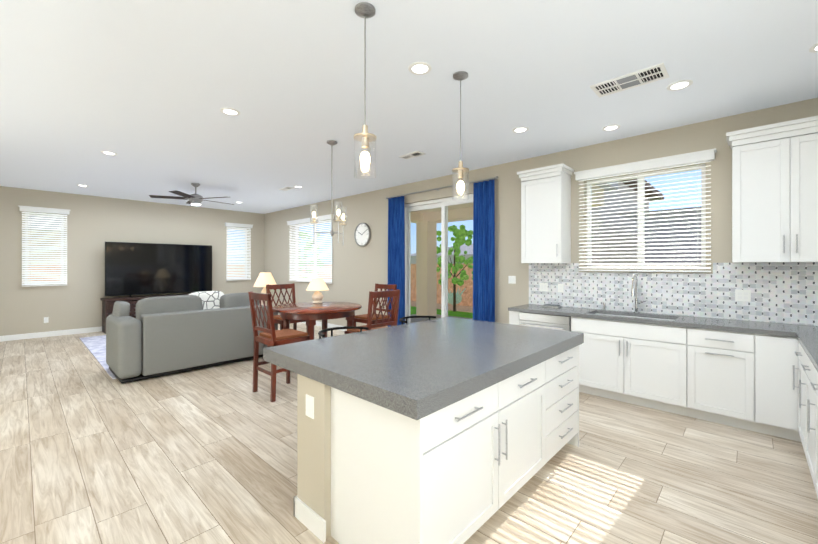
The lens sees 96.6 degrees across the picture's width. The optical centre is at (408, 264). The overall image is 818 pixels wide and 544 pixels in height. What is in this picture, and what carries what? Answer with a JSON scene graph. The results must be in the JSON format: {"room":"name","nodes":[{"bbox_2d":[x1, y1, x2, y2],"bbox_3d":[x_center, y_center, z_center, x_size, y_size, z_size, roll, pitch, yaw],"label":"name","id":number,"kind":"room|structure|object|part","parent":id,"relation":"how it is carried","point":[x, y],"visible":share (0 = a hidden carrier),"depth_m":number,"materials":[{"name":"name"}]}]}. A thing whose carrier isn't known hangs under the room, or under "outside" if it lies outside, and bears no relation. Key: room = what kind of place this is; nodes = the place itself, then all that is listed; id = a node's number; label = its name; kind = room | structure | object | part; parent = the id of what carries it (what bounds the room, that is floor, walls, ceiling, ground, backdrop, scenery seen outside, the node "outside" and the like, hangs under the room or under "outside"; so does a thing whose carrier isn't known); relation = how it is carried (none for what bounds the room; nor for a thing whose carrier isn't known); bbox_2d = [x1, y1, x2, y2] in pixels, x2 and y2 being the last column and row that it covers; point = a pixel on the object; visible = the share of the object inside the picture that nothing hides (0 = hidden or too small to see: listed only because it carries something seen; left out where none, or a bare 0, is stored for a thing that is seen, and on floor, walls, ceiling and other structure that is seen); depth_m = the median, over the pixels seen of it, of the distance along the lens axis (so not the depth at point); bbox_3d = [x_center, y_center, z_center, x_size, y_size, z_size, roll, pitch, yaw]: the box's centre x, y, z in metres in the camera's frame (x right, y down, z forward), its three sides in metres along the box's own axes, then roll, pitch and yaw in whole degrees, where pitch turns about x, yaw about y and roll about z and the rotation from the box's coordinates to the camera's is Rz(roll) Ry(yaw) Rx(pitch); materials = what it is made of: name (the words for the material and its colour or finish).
{"room":"open-plan kitchen","nodes":[
{"label":"open-plan kitchen","id":0,"kind":"room"},
{"bbox_2d":[0,186,263,335],"bbox_3d":[-6.975,-0.017,8.159,0.220,3.000,7.570,0,0,43],"label":"wall","id":1,"kind":"structure","parent":0,"point":[94,224],"depth_m":7.98,"materials":[{"name":"beige paint"}]},
{"bbox_2d":[25,213,63,282],"bbox_3d":[-7.524,-0.333,7.536,0.170,1.466,0.566,0,0,43],"label":"window","id":2,"kind":"structure","parent":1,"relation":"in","point":[41,247],"depth_m":7.55,"materials":[{"name":"white"}]},
{"bbox_2d":[18,205,70,286],"bbox_3d":[-7.425,-0.366,7.444,0.095,1.595,0.750,0,0,43],"label":"blinds","id":3,"kind":"object","parent":1,"relation":"attached to","point":[30,210],"visible":1,"depth_m":7.43,"materials":[{"name":"white plastic"}]},
{"bbox_2d":[44,317,48,322],"bbox_3d":[-7.448,1.132,7.484,0.008,0.116,0.070,0,0,43],"label":"outlet","id":4,"kind":"object","parent":1,"relation":"attached to","point":[46,319],"visible":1,"depth_m":7.49,"materials":[{"name":"white plastic"}]},
{"bbox_2d":[0,326,101,341],"bbox_3d":[-6.802,1.428,8.166,0.019,0.110,7.320,0,0,43],"label":"baseboard","id":5,"kind":"structure","parent":1,"relation":"attached to","point":[48,334],"depth_m":7.51,"materials":[{"name":"white wood"}]},
{"bbox_2d":[228,228,246,276],"bbox_3d":[-4.881,-0.330,10.356,0.170,1.466,0.576,0,0,43],"label":"window","id":6,"kind":"structure","parent":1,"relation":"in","point":[242,246],"depth_m":10.54,"materials":[{"name":"white"}]},
{"bbox_2d":[225,222,252,280],"bbox_3d":[-4.782,-0.362,10.263,0.095,1.595,0.760,0,0,43],"label":"blinds","id":7,"kind":"object","parent":1,"relation":"attached to","point":[242,226],"visible":1,"depth_m":10.26,"materials":[{"name":"white plastic"}]},
{"bbox_2d":[0,322,817,543],"bbox_3d":[-2.643,1.538,4.246,11.890,0.120,7.790,0,0,43],"label":"floor","id":8,"kind":"structure","parent":0,"point":[92,451],"depth_m":2.62,"materials":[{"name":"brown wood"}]},
{"bbox_2d":[79,335,116,378],"bbox_3d":[-4.279,1.475,7.034,3.850,0.012,2.780,0,0,43],"label":"rug","id":9,"kind":"object","parent":8,"relation":"on","point":[95,346],"visible":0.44,"depth_m":6.40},
{"bbox_2d":[106,291,277,382],"bbox_3d":[-3.194,0.936,5.538,1.020,1.059,2.080,0,0,43],"label":"sofa","id":10,"kind":"object","parent":9,"relation":"on","point":[162,336],"visible":0.98,"depth_m":4.97,"materials":[{"name":"fabric"}]},
{"bbox_2d":[112,301,129,316],"bbox_3d":[-3.984,0.694,5.032,0.440,0.370,0.140,0,-8,43],"label":"pillow","id":11,"kind":"object","parent":10,"relation":"on","point":[120,308],"depth_m":4.91,"materials":[{"name":"fabric"}]},
{"bbox_3d":[-3.812,1.053,4.863,1.000,0.728,0.250,0,0,43],"label":"arm","id":12,"kind":"part","parent":10,"relation":"part of"},
{"bbox_2d":[188,291,223,308],"bbox_3d":[-3.103,0.665,5.591,0.160,0.510,0.520,-14,-9,42],"label":"pillow","id":13,"kind":"object","parent":10,"relation":"on","point":[210,299],"depth_m":5.58,"materials":[{"name":"white fabric"}]},
{"bbox_3d":[-2.561,1.054,6.199,1.000,0.728,0.250,0,0,43],"label":"arm","id":14,"kind":"part","parent":10,"relation":"part of"},
{"bbox_3d":[-2.699,1.157,6.855,0.480,0.622,0.480,0,0,43],"label":"end table","id":15,"kind":"object","parent":9,"relation":"on","visible":0},
{"bbox_2d":[253,272,276,305],"bbox_3d":[-2.699,0.495,6.856,0.420,0.700,0.420,0,0,43],"label":"light","id":16,"kind":"object","parent":15,"relation":"on","point":[264,279],"visible":0.48,"depth_m":6.75,"materials":[{"name":"beige fabric"}]},
{"bbox_2d":[100,294,187,333],"bbox_3d":[-5.894,1.111,8.755,0.460,0.745,2.280,0,0,43],"label":"media console","id":17,"kind":"object","parent":8,"relation":"on","point":[107,306],"visible":0.25,"depth_m":8.06,"materials":[{"name":"brown wood"}]},
{"bbox_2d":[105,242,211,297],"bbox_3d":[-5.905,0.115,8.759,0.300,1.244,2.170,0,0,43],"label":"tv","id":18,"kind":"object","parent":17,"relation":"on","point":[141,268],"visible":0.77,"depth_m":8.63,"materials":[{"name":"black plastic"}]},
{"bbox_2d":[248,291,309,401],"bbox_3d":[-1.504,0.893,4.226,0.480,1.170,0.513,0,0,43],"label":"dining chair","id":19,"kind":"object","parent":8,"relation":"on","point":[271,336],"visible":0.83,"depth_m":4.11,"materials":[{"name":"brown wood"}]},
{"bbox_2d":[266,283,306,346],"bbox_3d":[-1.914,0.895,5.764,0.513,1.170,0.480,0,0,43],"label":"dining chair","id":20,"kind":"object","parent":8,"relation":"on","point":[278,319],"visible":0.33,"depth_m":5.85,"materials":[{"name":"brown wood"}]},
{"bbox_2d":[273,302,361,371],"bbox_3d":[-1.261,1.024,5.070,1.200,0.910,1.200,0,0,43],"label":"dining table","id":21,"kind":"object","parent":8,"relation":"on","point":[310,313],"visible":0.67,"depth_m":4.75,"materials":[{"name":"brown wood"}]},
{"bbox_2d":[306,279,328,302],"bbox_3d":[-1.373,0.388,5.477,0.340,0.360,0.340,0,0,43],"label":"light","id":22,"kind":"object","parent":21,"relation":"on","point":[317,285],"visible":1,"depth_m":5.40,"materials":[{"name":"beige fabric"}]},
{"bbox_2d":[318,326,368,338],"bbox_3d":[-0.496,0.999,2.886,0.414,0.958,0.452,0,0,43],"label":"bar stool","id":23,"kind":"object","parent":8,"relation":"on","point":[338,328],"visible":0.15,"depth_m":3.04,"materials":[{"name":"black metal"}]},
{"bbox_2d":[344,289,399,333],"bbox_3d":[-0.459,0.894,4.564,0.513,1.170,0.480,0,0,43],"label":"dining chair","id":24,"kind":"object","parent":8,"relation":"on","point":[382,294],"visible":0.48,"depth_m":4.42,"materials":[{"name":"brown wood"}]},
{"bbox_2d":[353,283,396,325],"bbox_3d":[-0.539,0.895,5.752,0.480,1.170,0.513,0,0,43],"label":"dining chair","id":25,"kind":"object","parent":8,"relation":"on","point":[363,317],"visible":0.48,"depth_m":5.73,"materials":[{"name":"brown wood"}]},
{"bbox_2d":[399,316,435,324],"bbox_3d":[0.119,1.000,3.542,0.414,0.958,0.452,0,0,43],"label":"bar stool","id":26,"kind":"object","parent":8,"relation":"on","point":[401,320],"visible":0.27,"depth_m":3.70,"materials":[{"name":"black metal"}]},
{"bbox_2d":[291,341,583,543],"bbox_3d":[0.378,1.056,2.560,0.975,0.840,2.050,0,0,43],"label":"kitchen island","id":27,"kind":"object","parent":8,"relation":"on","point":[448,430],"depth_m":1.89,"materials":[{"name":"white wood"}]},
{"bbox_2d":[263,317,582,416],"bbox_3d":[0.227,0.595,2.699,1.375,0.082,2.035,0,0,43],"label":"island countertop","id":28,"kind":"structure","parent":27,"relation":"on","point":[415,368],"depth_m":2.20,"materials":[{"name":"grey stone"}]},
{"bbox_2d":[571,316,675,413],"bbox_3d":[2.490,1.037,4.054,1.143,0.882,0.606,0,0,43],"label":"base cabinet","id":29,"kind":"object","parent":8,"relation":"on","point":[619,360],"depth_m":3.82,"materials":[{"name":"white wood"}]},
{"bbox_2d":[508,304,817,335],"bbox_3d":[2.665,0.576,3.880,3.196,0.040,0.620,0,0,43],"label":"countertop","id":30,"kind":"structure","parent":29,"relation":"on","point":[717,325],"depth_m":3.64,"materials":[{"name":"grey stone"}]},
{"bbox_2d":[542,304,561,307],"bbox_3d":[1.885,0.541,4.815,0.220,0.029,0.130,0,0,43],"label":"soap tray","id":31,"kind":"object","parent":30,"relation":"on","point":[552,305],"visible":1,"depth_m":4.77,"materials":[{"name":"silver metal"}]},
{"bbox_2d":[600,312,671,319],"bbox_3d":[2.472,0.701,4.051,0.832,0.234,0.412,0,0,43],"label":"sink","id":32,"kind":"object","parent":30,"relation":"in","point":[601,313],"depth_m":4.07,"materials":[{"name":"silver metal"}]},
{"bbox_2d":[631,273,646,312],"bbox_3d":[2.615,0.325,4.151,0.133,0.460,0.230,0,0,43],"label":"faucet","id":33,"kind":"object","parent":30,"relation":"on","point":[634,292],"visible":0.98,"depth_m":4.22,"materials":[{"name":"silver metal"}]},
{"bbox_2d":[676,328,743,428],"bbox_3d":[3.012,1.036,3.564,0.530,0.882,0.606,0,0,43],"label":"base cabinet","id":34,"kind":"object","parent":8,"relation":"on","point":[709,364],"depth_m":3.37,"materials":[{"name":"white wood"}]},
{"bbox_2d":[744,332,795,440],"bbox_3d":[3.263,1.036,3.283,0.341,0.882,0.674,0,0,43],"label":"base cabinet","id":35,"kind":"object","parent":8,"relation":"on","point":[758,376],"depth_m":3.10,"materials":[{"name":"white wood"}]},
{"bbox_2d":[796,332,817,375],"bbox_3d":[2.187,0.573,1.486,0.619,0.040,3.528,0,0,43],"label":"countertop","id":36,"kind":"structure","parent":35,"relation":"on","point":[808,341],"depth_m":2.57,"materials":[{"name":"grey stone"}]},
{"bbox_2d":[796,344,799,441],"bbox_3d":[3.215,1.035,2.572,0.605,0.882,0.608,0,0,43],"label":"base cabinet","id":37,"kind":"object","parent":8,"relation":"on","point":[797,345],"depth_m":2.99,"materials":[{"name":"white wood"}]},
{"bbox_2d":[800,348,807,462],"bbox_3d":[2.869,1.035,2.202,0.605,0.882,0.636,0,0,43],"label":"base cabinet","id":38,"kind":"object","parent":8,"relation":"on","point":[803,359],"depth_m":2.64,"materials":[{"name":"white wood"}]},
{"bbox_2d":[808,360,817,497],"bbox_3d":[2.513,1.034,1.823,0.605,0.882,0.635,0,0,43],"label":"base cabinet","id":39,"kind":"object","parent":8,"relation":"on","point":[812,378],"depth_m":2.23,"materials":[{"name":"white wood"}]},
{"bbox_2d":[0,0,817,213],"bbox_3d":[-2.643,-1.582,4.250,11.890,0.120,7.790,0,0,43],"label":"ceiling","id":40,"kind":"structure","parent":0,"point":[146,91],"depth_m":3.08,"materials":[{"name":"white paint"}]},
{"bbox_2d":[101,151,117,154],"bbox_3d":[-4.073,-1.516,4.954,0.179,0.009,0.179,0,0,34],"label":"recessed light","id":41,"kind":"object","parent":40,"relation":"in","point":[104,152],"depth_m":4.95,"materials":[{"name":"white"}]},
{"bbox_2d":[149,183,233,205],"bbox_3d":[-3.997,-1.316,6.859,1.388,0.404,1.396,0,0,43],"label":"ceiling fan","id":42,"kind":"object","parent":40,"relation":"hanging from","point":[195,199],"visible":1,"depth_m":6.72,"materials":[{"name":"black metal"}]},
{"bbox_2d":[220,108,239,115],"bbox_3d":[-1.773,-1.517,3.620,0.179,0.009,0.179,0,0,34],"label":"recessed light","id":43,"kind":"object","parent":40,"relation":"in","point":[228,111],"depth_m":3.61,"materials":[{"name":"white"}]},
{"bbox_2d":[279,187,294,190],"bbox_3d":[-2.428,-1.512,7.250,0.360,0.010,0.160,0,0,43],"label":"ceiling vent","id":44,"kind":"object","parent":40,"relation":"in","point":[287,188],"visible":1,"depth_m":7.22,"materials":[{"name":"white"}]},
{"bbox_2d":[310,140,346,244],"bbox_3d":[-0.913,-0.887,4.510,0.462,1.268,0.462,0,0,43],"label":"dining chandelier","id":45,"kind":"object","parent":40,"relation":"hanging from","point":[332,143],"visible":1,"depth_m":4.50,"materials":[{"name":"silver metal"}]},
{"bbox_2d":[354,2,375,178],"bbox_3d":[-0.262,-1.024,2.175,0.136,0.999,0.136,0,0,43],"label":"pendant light","id":46,"kind":"object","parent":40,"relation":"hanging from","point":[365,10],"visible":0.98,"depth_m":2.16,"materials":[{"name":"clear glass"}]},
{"bbox_2d":[399,151,425,158],"bbox_3d":[0.041,-1.515,5.044,0.360,0.010,0.160,0,0,43],"label":"ceiling vent","id":47,"kind":"object","parent":40,"relation":"in","point":[412,155],"visible":0.98,"depth_m":5.04,"materials":[{"name":"white metal"}]},
{"bbox_2d":[408,62,431,74],"bbox_3d":[0.085,-1.518,2.824,0.179,0.009,0.179,0,0,34],"label":"recessed light","id":48,"kind":"object","parent":40,"relation":"in","point":[419,68],"depth_m":2.82,"materials":[{"name":"white plastic"}]},
{"bbox_2d":[452,71,468,200],"bbox_3d":[0.414,-1.023,2.926,0.136,0.999,0.136,0,0,43],"label":"pendant light","id":49,"kind":"object","parent":40,"relation":"hanging from","point":[460,170],"visible":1,"depth_m":2.91,"materials":[{"name":"clear glass"}]},
{"bbox_2d":[512,127,528,132],"bbox_3d":[1.253,-1.517,4.100,0.179,0.009,0.179,0,0,37],"label":"recessed light","id":50,"kind":"object","parent":40,"relation":"in","point":[518,129],"depth_m":4.09,"materials":[{"name":"white plastic"}]},
{"bbox_2d":[602,124,619,130],"bbox_3d":[2.239,-1.517,4.040,0.179,0.009,0.179,0,0,34],"label":"recessed light","id":51,"kind":"object","parent":40,"relation":"in","point":[610,127],"depth_m":4.03,"materials":[{"name":"white"}]},
{"bbox_2d":[590,63,668,97],"bbox_3d":[1.819,-1.518,3.022,0.520,0.010,0.270,0,0,43],"label":"ceiling vent","id":52,"kind":"object","parent":40,"relation":"in","point":[654,73],"visible":1,"depth_m":3.00,"materials":[{"name":"white metal"}]},
{"bbox_2d":[667,80,692,90],"bbox_3d":[2.291,-1.518,3.086,0.179,0.009,0.179,0,0,34],"label":"recessed light","id":53,"kind":"object","parent":40,"relation":"in","point":[683,84],"depth_m":3.08,"materials":[{"name":"white plastic"}]},
{"bbox_2d":[809,43,817,52],"bbox_3d":[2.896,-1.519,2.519,0.179,0.009,0.179,0,0,37],"label":"recessed light","id":54,"kind":"object","parent":40,"relation":"in","point":[814,49],"depth_m":2.56,"materials":[{"name":"white"}]},
{"bbox_2d":[264,98,817,326],"bbox_3d":[-0.054,-0.019,7.010,11.890,3.000,0.220,0,0,43],"label":"wall","id":55,"kind":"structure","parent":0,"point":[358,272],"depth_m":5.41,"materials":[{"name":"beige paint"}]},
{"bbox_2d":[278,314,346,330],"bbox_3d":[-2.258,1.429,8.912,5.590,0.110,0.015,0,0,43],"label":"baseboard","id":56,"kind":"structure","parent":55,"relation":"attached to","point":[318,323],"depth_m":8.50,"materials":[{"name":"white"}]},
{"bbox_2d":[295,221,331,280],"bbox_3d":[-2.406,-0.331,9.180,1.846,1.466,0.170,0,0,43],"label":"living room window","id":57,"kind":"structure","parent":55,"relation":"in","point":[307,247],"depth_m":9.31,"materials":[{"name":"white"}]},
{"bbox_2d":[287,214,333,283],"bbox_3d":[-2.498,-0.364,9.081,2.030,1.595,0.095,0,0,43],"label":"window blind","id":58,"kind":"object","parent":57,"relation":"attached to","point":[327,270],"visible":0.92,"depth_m":9.04,"materials":[{"name":"white plastic"}]},
{"bbox_2d":[354,223,370,245],"bbox_3d":[-0.982,-0.638,7.694,0.500,0.500,0.045,0,0,43],"label":"wall clock","id":59,"kind":"object","parent":55,"relation":"attached to","point":[362,234],"visible":1,"depth_m":7.68,"materials":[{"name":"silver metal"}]},
{"bbox_2d":[405,194,472,323],"bbox_3d":[0.586,0.162,6.413,1.854,2.637,0.135,0,0,43],"label":"sliding glass door","id":60,"kind":"structure","parent":55,"relation":"in","point":[443,204],"depth_m":6.45,"materials":[{"name":"white"}]},
{"bbox_2d":[386,176,497,198],"bbox_3d":[0.466,-1.300,6.286,2.430,0.050,0.123,0,0,43],"label":"curtain rod","id":61,"kind":"object","parent":55,"relation":"attached to","point":[496,177],"visible":0.94,"depth_m":6.19,"materials":[{"name":"silver metal"}]},
{"bbox_2d":[388,196,404,326],"bbox_3d":[-0.242,0.085,6.901,0.424,2.732,0.084,0,0,43],"label":"curtain","id":62,"kind":"object","parent":61,"relation":"hanging from","point":[396,240],"visible":0.73,"depth_m":6.85,"materials":[{"name":"blue fabric"}]},
{"bbox_2d":[473,179,494,321],"bbox_3d":[1.148,0.084,5.598,0.374,2.732,0.085,0,0,43],"label":"curtain","id":63,"kind":"object","parent":61,"relation":"hanging from","point":[483,250],"visible":0.83,"depth_m":5.58,"materials":[{"name":"blue fabric"}]},
{"bbox_2d":[508,276,515,283],"bbox_3d":[1.520,0.219,5.376,0.116,0.116,0.009,0,0,43],"label":"light switch","id":64,"kind":"object","parent":55,"relation":"attached to","point":[511,279],"visible":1,"depth_m":5.37,"materials":[{"name":"white plastic"}]},
{"bbox_2d":[540,283,547,291],"bbox_3d":[1.861,0.309,5.038,0.116,0.116,0.009,0,0,43],"label":"light switch","id":65,"kind":"object","parent":55,"relation":"attached to","point":[543,286],"visible":1,"depth_m":5.03,"materials":[{"name":"white plastic"}]},
{"bbox_2d":[517,163,573,262],"bbox_3d":[1.807,-0.636,4.843,0.610,1.230,0.390,0,0,43],"label":"upper cabinet","id":66,"kind":"object","parent":55,"relation":"attached to","point":[546,214],"visible":1,"depth_m":4.71,"materials":[{"name":"white wood"}]},
{"bbox_2d":[558,283,562,291],"bbox_3d":[2.029,0.309,4.881,0.070,0.116,0.008,0,0,43],"label":"outlet","id":67,"kind":"object","parent":55,"relation":"attached to","point":[560,287],"visible":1,"depth_m":4.88,"materials":[{"name":"white plastic"}]},
{"bbox_2d":[587,164,705,268],"bbox_3d":[2.756,-0.524,4.342,1.216,1.141,0.170,0,0,43],"label":"kitchen window","id":68,"kind":"structure","parent":55,"relation":"in","point":[643,204],"depth_m":4.36,"materials":[{"name":"white"}]},
{"bbox_2d":[574,148,716,271],"bbox_3d":[2.663,-0.557,4.243,1.400,1.270,0.095,0,0,43],"label":"window blind","id":69,"kind":"object","parent":68,"relation":"attached to","point":[691,158],"visible":1,"depth_m":4.17,"materials":[{"name":"white plastic"}]},
{"bbox_2d":[529,262,817,325],"bbox_3d":[2.869,0.267,4.107,3.185,0.578,0.010,0,0,43],"label":"backsplash","id":70,"kind":"structure","parent":55,"relation":"attached to","point":[785,292],"depth_m":3.88,"materials":[{"name":"tile"}]},
{"bbox_2d":[735,289,750,301],"bbox_3d":[3.342,0.307,3.650,0.116,0.116,0.008,0,0,43],"label":"outlet","id":71,"kind":"object","parent":55,"relation":"attached to","point":[742,295],"visible":1,"depth_m":3.65,"materials":[{"name":"white plastic"}]},
{"bbox_2d":[726,115,817,262],"bbox_3d":[3.521,-0.638,3.237,1.047,1.230,0.390,0,0,43],"label":"upper cabinet","id":72,"kind":"object","parent":55,"relation":"attached to","point":[775,192],"visible":1,"depth_m":3.26,"materials":[{"name":"white wood"}]},
{"bbox_2d":[519,312,570,330],"bbox_3d":[1.817,0.987,4.640,0.630,0.773,0.651,0,0,43],"label":"dishwasher","id":73,"kind":"object","parent":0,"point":[555,322],"visible":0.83,"depth_m":4.41,"materials":[{"name":"silver metal"}]},
{"label":"outside","id":74,"kind":"structure","parent":0,"visible":0},
{"bbox_2d":[411,306,472,317],"bbox_3d":[4.856,1.533,16.303,75.000,0.040,59.200,0,0,43],"label":"lawn","id":75,"kind":"structure","parent":74,"point":[457,313],"depth_m":11.29,"materials":[{"name":"green plant"}]},
{"bbox_2d":[28,216,60,260],"bbox_3d":[-21.644,-1.195,18.670,13.000,5.420,15.000,0,0,43],"label":"neighbouring house","id":76,"kind":"structure","parent":75,"relation":"on","point":[45,239],"depth_m":16.05,"materials":[{"name":"beige paint"}]},
{"bbox_2d":[28,264,591,306],"bbox_3d":[-12.091,0.729,9.191,90.000,1.550,25.640,0,0,43],"label":"fence","id":77,"kind":"object","parent":75,"relation":"on","point":[466,294],"depth_m":13.71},
{"bbox_2d":[299,232,323,277],"bbox_3d":[-4.866,-0.072,17.569,1.790,3.155,1.704,0,0,43],"label":"tree","id":78,"kind":"object","parent":75,"relation":"on","point":[306,254],"depth_m":17.32,"materials":[{"name":"green plant"}]},
{"bbox_2d":[411,301,472,312],"bbox_3d":[10.861,1.482,3.993,49.400,0.032,1.250,0,0,43],"label":"garden bed","id":79,"kind":"object","parent":75,"relation":"on","point":[460,308],"depth_m":12.62,"materials":[{"name":"brown soil"}]},
{"bbox_2d":[448,288,465,304],"bbox_3d":[2.320,1.090,12.034,21.850,0.624,0.940,0,0,43],"label":"shrubs","id":80,"kind":"object","parent":79,"relation":"on","point":[458,298],"depth_m":12.54,"materials":[{"name":"green plant"}]},
{"bbox_2d":[411,314,472,322],"bbox_3d":[1.232,1.493,8.270,5.300,0.020,3.380,0,0,43],"label":"patio slab","id":81,"kind":"object","parent":75,"relation":"on","point":[420,319],"depth_m":10.09,"materials":[{"name":"concrete"}]},
{"bbox_2d":[416,221,436,315],"bbox_3d":[0.511,0.116,10.660,0.420,2.740,0.420,0,0,43],"label":"patio post","id":82,"kind":"object","parent":81,"relation":"on","point":[421,248],"depth_m":10.50,"materials":[{"name":"beige paint"}]},
{"bbox_2d":[411,181,617,222],"bbox_3d":[1.278,-1.537,8.469,5.500,0.560,3.730,0,0,43],"label":"canopy","id":83,"kind":"object","parent":82,"relation":"on","point":[463,213],"depth_m":9.79,"materials":[{"name":"beige paint"}]},
{"bbox_2d":[411,244,472,263],"bbox_3d":[12.788,-0.947,57.667,25.000,5.020,15.000,0,0,43],"label":"neighbouring house","id":84,"kind":"structure","parent":75,"relation":"on","point":[469,251],"depth_m":55.58,"materials":[{"name":"grey paint"}]},
{"bbox_2d":[437,224,472,311],"bbox_3d":[1.492,0.096,11.647,1.500,2.806,1.524,0,0,43],"label":"tree","id":85,"kind":"object","parent":75,"relation":"on","point":[459,242],"depth_m":11.50,"materials":[{"name":"green plant"}]},
{"bbox_2d":[592,179,663,262],"bbox_3d":[7.118,-1.149,15.283,4.700,5.320,8.600,0,0,43],"label":"neighbouring house","id":86,"kind":"structure","parent":75,"relation":"on","point":[621,217],"depth_m":12.88,"materials":[{"name":"grey paint"}]},
{"bbox_2d":[618,207,700,262],"bbox_3d":[16.547,-0.256,9.184,17.200,3.520,12.600,0,0,43],"label":"neighbouring house","id":87,"kind":"structure","parent":75,"relation":"on","point":[675,233],"depth_m":9.95,"materials":[{"name":"grey tile"}]}
]}

